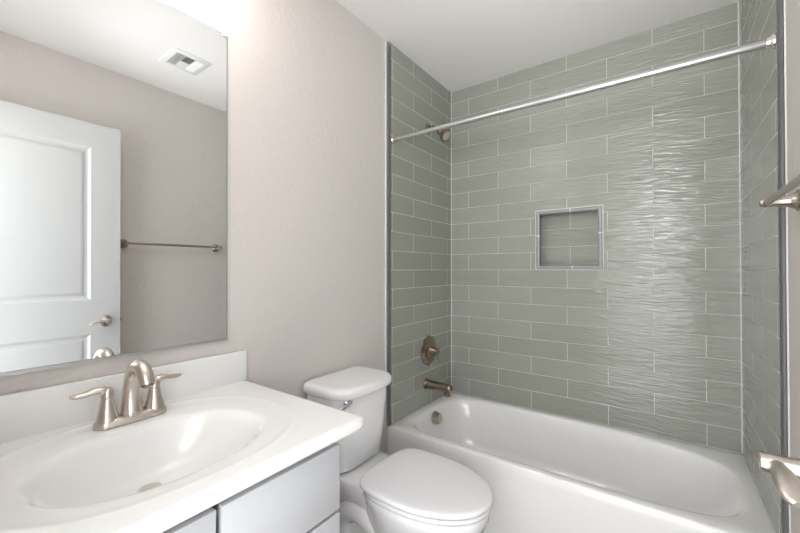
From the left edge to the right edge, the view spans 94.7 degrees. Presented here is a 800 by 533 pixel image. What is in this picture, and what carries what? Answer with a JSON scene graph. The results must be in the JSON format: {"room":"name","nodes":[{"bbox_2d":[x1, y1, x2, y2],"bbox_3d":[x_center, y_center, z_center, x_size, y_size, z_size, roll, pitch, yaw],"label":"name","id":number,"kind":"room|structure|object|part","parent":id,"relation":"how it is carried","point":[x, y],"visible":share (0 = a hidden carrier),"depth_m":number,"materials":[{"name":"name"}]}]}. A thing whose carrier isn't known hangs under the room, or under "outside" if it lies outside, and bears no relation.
{"room":"bathroom","nodes":[
{"label":"bathroom","id":0,"kind":"room"},
{"bbox_2d":[0,0,450,453],"bbox_3d":[-0.355,0.002,1.699,0.150,2.440,2.620,0,-1,36],"label":"wall","id":1,"kind":"structure","parent":0,"point":[306,255],"depth_m":1.61,"materials":[{"name":"white paint"}]},
{"bbox_2d":[0,0,227,376],"bbox_3d":[-0.777,-0.279,0.998,0.014,1.053,0.644,0,-1,36],"label":"mirror","id":2,"kind":"object","parent":1,"relation":"attached to","point":[114,113],"visible":1,"depth_m":0.99,"materials":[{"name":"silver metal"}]},
{"bbox_2d":[0,350,246,443],"bbox_3d":[-0.769,0.344,0.997,0.019,0.105,0.759,0,-1,36],"label":"backsplash","id":3,"kind":"structure","parent":1,"relation":"attached to","point":[27,413],"depth_m":0.94,"materials":[{"name":"white stone"}]},
{"bbox_2d":[385,40,390,426],"bbox_3d":[-0.063,-0.181,1.984,0.016,2.069,0.038,0,-1,36],"label":"trim","id":4,"kind":"structure","parent":1,"relation":"attached to","point":[387,44],"depth_m":1.98,"materials":[{"name":"grey metal"}]},
{"bbox_3d":[0.149,-0.178,2.280,0.012,2.069,0.690,0,-1,36],"label":"tile panel","id":5,"kind":"part","parent":1,"relation":"part of","materials":[{"name":"grey tile"}]},
{"bbox_2d":[420,335,439,364],"bbox_3d":[0.207,0.523,2.277,0.078,0.185,0.185,0,-1,36],"label":"shower valve","id":6,"kind":"object","parent":1,"relation":"attached to","point":[428,351],"visible":1,"depth_m":2.26,"materials":[{"name":"silver metal"}]},
{"bbox_2d":[423,378,452,396],"bbox_3d":[0.231,0.729,2.227,0.175,0.080,0.066,0,-1,36],"label":"tub spout","id":7,"kind":"object","parent":1,"relation":"attached to","point":[447,389],"visible":1,"depth_m":2.20,"materials":[{"name":"silver metal"}]},
{"bbox_2d":[444,392,451,396],"bbox_3d":[0.284,0.743,2.189,0.046,0.050,0.045,0,-1,36],"label":"outlet","id":8,"kind":"object","parent":7,"relation":"attached to","point":[447,394],"depth_m":2.17,"materials":[{"name":"silver metal"}]},
{"bbox_2d":[426,124,450,141],"bbox_3d":[0.238,-0.829,2.270,0.152,0.132,0.080,0,-1,36],"label":"showerhead","id":9,"kind":"object","parent":1,"relation":"attached to","point":[444,134],"visible":0.69,"depth_m":2.24,"materials":[{"name":"silver metal"}]},
{"bbox_2d":[391,33,776,143],"bbox_3d":[0.562,-0.695,1.579,1.484,0.048,0.048,0,-1,36],"label":"shower curtain rod","id":10,"kind":"object","parent":1,"relation":"attached to","point":[769,43],"visible":1,"depth_m":1.38,"materials":[{"name":"metal"}]},
{"bbox_2d":[336,0,738,91],"bbox_3d":[0.314,-1.247,1.228,1.800,0.050,2.620,0,-1,36],"label":"ceiling","id":11,"kind":"structure","parent":0,"point":[460,44],"depth_m":1.88,"materials":[{"name":"white paint"}]},
{"bbox_2d":[452,2,741,453],"bbox_3d":[1.003,0.007,2.180,1.512,2.440,0.150,0,-1,36],"label":"wall","id":12,"kind":"structure","parent":0,"point":[648,342],"depth_m":1.99,"materials":[{"name":"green tile"}]},
{"bbox_2d":[451,92,451,384],"bbox_3d":[0.356,-0.175,2.554,0.004,2.070,0.004,0,-1,36],"label":"trim","id":13,"kind":"structure","parent":12,"relation":"attached to","point":[451,92],"depth_m":2.55,"materials":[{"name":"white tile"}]},
{"bbox_2d":[535,205,603,269],"bbox_3d":[0.965,-0.158,2.119,0.362,0.358,0.024,0,-1,36],"label":"trim","id":14,"kind":"structure","parent":12,"relation":"attached to","point":[600,266],"depth_m":2.09,"materials":[{"name":"grey tile"}]},
{"bbox_2d":[738,1,742,453],"bbox_3d":[1.556,-0.183,1.687,0.004,2.070,0.004,0,-1,36],"label":"trim","id":15,"kind":"structure","parent":12,"relation":"attached to","point":[738,1],"depth_m":1.68,"materials":[{"name":"white tile"}]},
{"bbox_2d":[739,0,799,532],"bbox_3d":[0.976,-0.007,0.737,0.166,2.440,2.620,0,-1,36],"label":"wall","id":16,"kind":"structure","parent":0,"point":[761,414],"depth_m":1.26,"materials":[{"name":"grey tile"}]},
{"bbox_2d":[759,175,799,211],"bbox_3d":[0.863,-0.178,0.767,0.082,0.060,0.634,0,-1,36],"label":"towel bar","id":17,"kind":"object","parent":16,"relation":"attached to","point":[777,199],"visible":1,"depth_m":0.97,"materials":[{"name":"silver metal"}]},
{"bbox_3d":[1.031,-0.175,1.000,0.082,0.060,0.060,0,-1,36],"label":"post","id":18,"kind":"part","parent":17,"relation":"part of","materials":[{"name":"silver metal"}]},
{"bbox_2d":[776,0,790,532],"bbox_3d":[1.152,-0.189,1.111,0.016,2.069,0.032,0,-1,36],"label":"trim","id":19,"kind":"structure","parent":16,"relation":"attached to","point":[781,4],"depth_m":1.10,"materials":[{"name":"grey metal"}]},
{"bbox_2d":[758,452,799,507],"bbox_3d":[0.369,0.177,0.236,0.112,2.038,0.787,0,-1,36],"label":"door handle","id":20,"kind":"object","parent":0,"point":[785,471],"depth_m":0.47,"materials":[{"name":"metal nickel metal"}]},
{"bbox_3d":[0.299,1.242,1.184,1.800,0.050,2.570,0,-1,36],"label":"floor","id":21,"kind":"structure","parent":0,"visible":0},
{"bbox_2d":[162,443,339,532],"bbox_3d":[-0.576,0.820,0.815,0.541,0.788,0.694,0,-1,36],"label":"vanity cabinet","id":22,"kind":"object","parent":21,"relation":"on","point":[304,496],"visible":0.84,"depth_m":0.81,"materials":[{"name":"white paint"}]},
{"bbox_2d":[0,350,364,532],"bbox_3d":[-0.544,0.403,0.835,0.573,0.226,0.760,0,-1,36],"label":"countertop","id":23,"kind":"structure","parent":22,"relation":"on","point":[220,434],"depth_m":0.86,"materials":[{"name":"white stone"}]},
{"bbox_2d":[69,359,181,430],"bbox_3d":[-0.701,0.316,0.961,0.181,0.160,0.178,0,-1,-10],"label":"sink faucet","id":24,"kind":"object","parent":23,"relation":"on","point":[139,373],"visible":1,"depth_m":0.93,"materials":[{"name":"silver metal"}]},
{"bbox_3d":[-0.747,0.310,0.893,0.025,0.028,0.081,0,-1,39],"label":"lever","id":25,"kind":"part","parent":24,"relation":"part of","materials":[{"name":"silver metal"}]},
{"bbox_3d":[-0.727,0.344,0.916,0.051,0.086,0.051,0,-1,36],"label":"handle","id":26,"kind":"part","parent":24,"relation":"part of","materials":[{"name":"silver metal"}]},
{"bbox_3d":[-0.697,0.387,0.958,0.055,0.018,0.162,0,-1,36],"label":"plate","id":27,"kind":"part","parent":24,"relation":"part of","materials":[{"name":"silver metal"}]},
{"bbox_3d":[-0.664,0.313,0.934,0.143,0.156,0.058,0,-1,36],"label":"spout","id":28,"kind":"part","parent":24,"relation":"part of","materials":[{"name":"silver metal"}]},
{"bbox_3d":[-0.666,0.345,1.000,0.051,0.086,0.051,0,-1,36],"label":"handle","id":29,"kind":"part","parent":24,"relation":"part of","materials":[{"name":"silver metal"}]},
{"bbox_3d":[-0.651,0.311,1.026,0.025,0.028,0.081,0,-1,32],"label":"lever","id":30,"kind":"part","parent":24,"relation":"part of","materials":[{"name":"silver metal"}]},
{"bbox_2d":[0,395,295,532],"bbox_3d":[-0.546,0.454,0.838,0.494,0.121,0.610,0,-1,36],"label":"basin","id":31,"kind":"object","parent":23,"relation":"in","point":[78,478],"depth_m":0.84,"materials":[{"name":"white ceramic"}]},
{"bbox_3d":[-0.455,0.780,0.536,0.018,0.662,0.367,0,-1,36],"label":"door","id":32,"kind":"part","parent":22,"relation":"part of","materials":[{"name":"white paint"}]},
{"bbox_3d":[-0.251,0.534,0.821,0.018,0.164,0.308,0,-1,36],"label":"drawer","id":33,"kind":"part","parent":22,"relation":"part of","materials":[{"name":"white paint"}]},
{"bbox_3d":[-0.251,0.743,0.819,0.018,0.238,0.308,0,-1,36],"label":"drawer","id":34,"kind":"part","parent":22,"relation":"part of","materials":[{"name":"white paint"}]},
{"bbox_2d":[303,366,493,532],"bbox_3d":[0.000,0.845,1.422,0.733,0.748,0.368,0,-1,36],"label":"toilet","id":35,"kind":"object","parent":21,"relation":"on","point":[409,490],"visible":0.94,"depth_m":1.39,"materials":[{"name":"white ceramic"}]},
{"bbox_3d":[-0.202,0.529,1.388,0.016,0.024,0.071,0,-1,26],"label":"lever arm","id":36,"kind":"part","parent":35,"relation":"part of","materials":[{"name":"silver metal"}]},
{"bbox_3d":[-0.209,0.663,1.576,0.212,0.311,0.328,0,-1,36],"label":"tank","id":37,"kind":"part","parent":35,"relation":"part of","materials":[{"name":"white ceramic"}]},
{"bbox_3d":[-0.198,0.493,1.569,0.244,0.040,0.357,0,-1,36],"label":"tank lid","id":38,"kind":"part","parent":35,"relation":"part of","materials":[{"name":"white ceramic"}]},
{"bbox_3d":[0.111,0.786,1.344,0.462,0.024,0.366,0,-1,36],"label":"seat lid","id":39,"kind":"part","parent":35,"relation":"part of","materials":[{"name":"white plastic"}]},
{"bbox_2d":[387,392,774,532],"bbox_3d":[0.751,1.038,1.822,1.511,0.370,0.708,0,-1,36],"label":"bathtub","id":40,"kind":"object","parent":21,"relation":"on","point":[546,472],"visible":0.91,"depth_m":1.71,"materials":[{"name":"white ceramic"}]},
{"bbox_3d":[0.222,0.908,2.209,0.042,0.075,0.076,0,-1,36],"label":"overflow plate","id":41,"kind":"part","parent":40,"relation":"part of","materials":[{"name":"silver metal"}]}
]}

